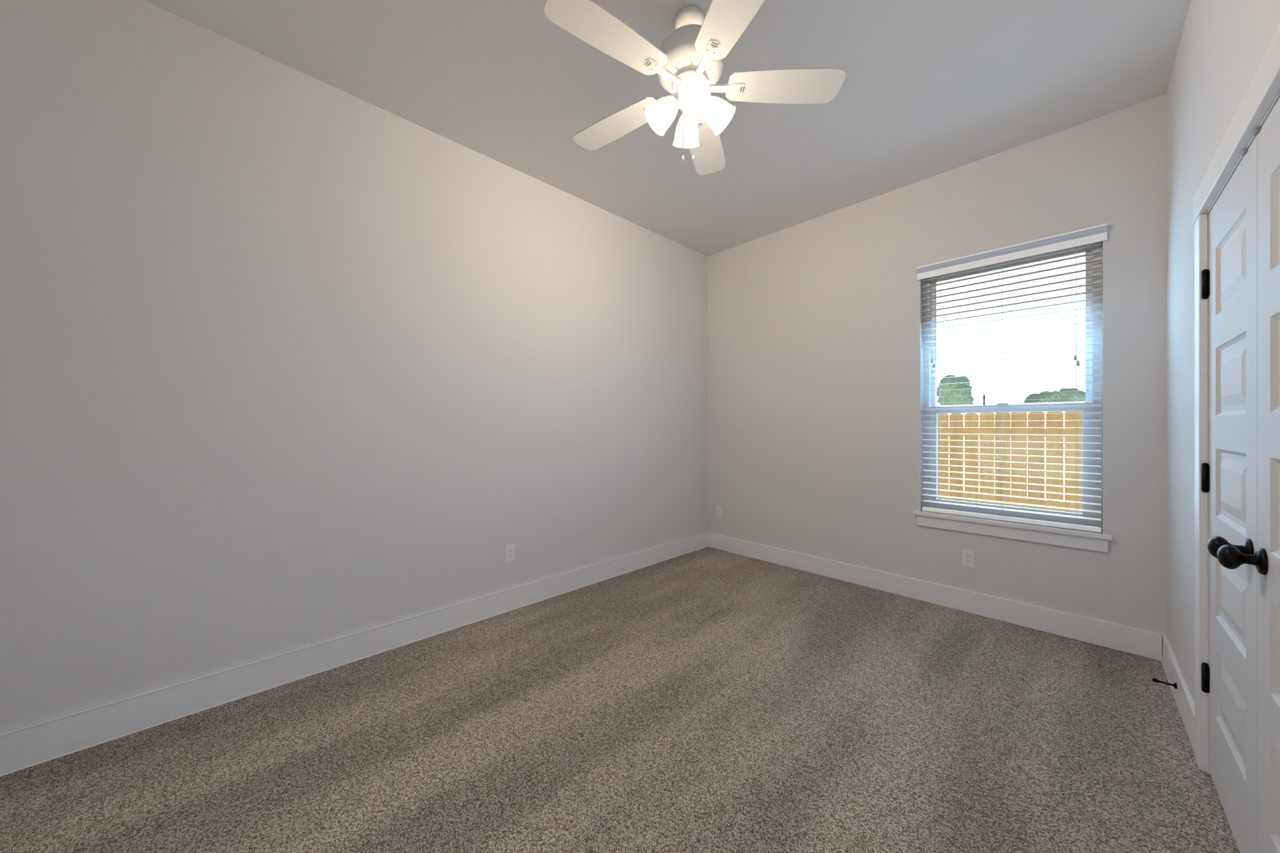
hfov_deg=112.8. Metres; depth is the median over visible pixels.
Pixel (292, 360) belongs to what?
wall
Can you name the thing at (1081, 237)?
window blind
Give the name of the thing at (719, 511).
electrical outlet
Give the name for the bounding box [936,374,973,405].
tree
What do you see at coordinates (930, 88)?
ceiling
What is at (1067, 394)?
tree
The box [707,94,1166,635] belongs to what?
wall
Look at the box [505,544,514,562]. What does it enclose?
electrical outlet
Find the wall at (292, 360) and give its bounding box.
[0,0,707,734]
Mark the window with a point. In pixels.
(931, 411)
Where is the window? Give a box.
[913,241,1111,552]
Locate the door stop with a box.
[1152,678,1176,689]
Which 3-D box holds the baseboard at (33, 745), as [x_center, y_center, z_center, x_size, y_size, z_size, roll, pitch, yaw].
[-0.944,1.188,2.849,4.606,0.145,0.019,0,0,-44]
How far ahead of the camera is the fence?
4.26 m
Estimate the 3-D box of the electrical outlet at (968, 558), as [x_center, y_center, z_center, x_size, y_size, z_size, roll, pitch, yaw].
[2.221,0.897,2.877,0.007,0.115,0.070,0,0,-44]
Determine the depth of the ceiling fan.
1.79 m
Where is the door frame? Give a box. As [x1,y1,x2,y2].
[1192,22,1279,774]
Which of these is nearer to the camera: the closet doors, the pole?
the closet doors
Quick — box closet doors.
[1208,97,1279,852]
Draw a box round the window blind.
[916,223,1107,532]
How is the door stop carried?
attached to the baseboard at (1164, 653)
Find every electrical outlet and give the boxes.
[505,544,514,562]
[716,506,721,517]
[962,549,974,567]
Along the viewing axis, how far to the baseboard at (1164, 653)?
1.93 m
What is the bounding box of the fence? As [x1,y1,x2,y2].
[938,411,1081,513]
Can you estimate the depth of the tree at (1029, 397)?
45.76 m
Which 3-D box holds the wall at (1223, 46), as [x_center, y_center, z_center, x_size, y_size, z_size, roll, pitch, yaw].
[1.318,-0.258,0.507,4.920,3.035,0.460,0,0,-44]
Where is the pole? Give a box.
[981,395,987,405]
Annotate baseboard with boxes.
[0,532,709,776]
[709,533,1154,659]
[1154,632,1194,753]
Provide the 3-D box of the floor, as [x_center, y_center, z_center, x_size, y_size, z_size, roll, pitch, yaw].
[0.104,1.310,1.764,4.920,0.100,3.355,0,0,-44]
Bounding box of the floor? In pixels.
[0,546,1239,852]
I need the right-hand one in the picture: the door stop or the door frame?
the door frame
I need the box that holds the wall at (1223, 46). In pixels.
[1166,0,1279,702]
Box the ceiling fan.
[544,0,845,174]
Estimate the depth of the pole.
22.37 m
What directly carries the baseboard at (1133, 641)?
attached to the wall at (814, 387)
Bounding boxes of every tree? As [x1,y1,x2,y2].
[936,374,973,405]
[1024,390,1057,403]
[1038,388,1085,402]
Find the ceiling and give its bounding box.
[143,0,1190,256]

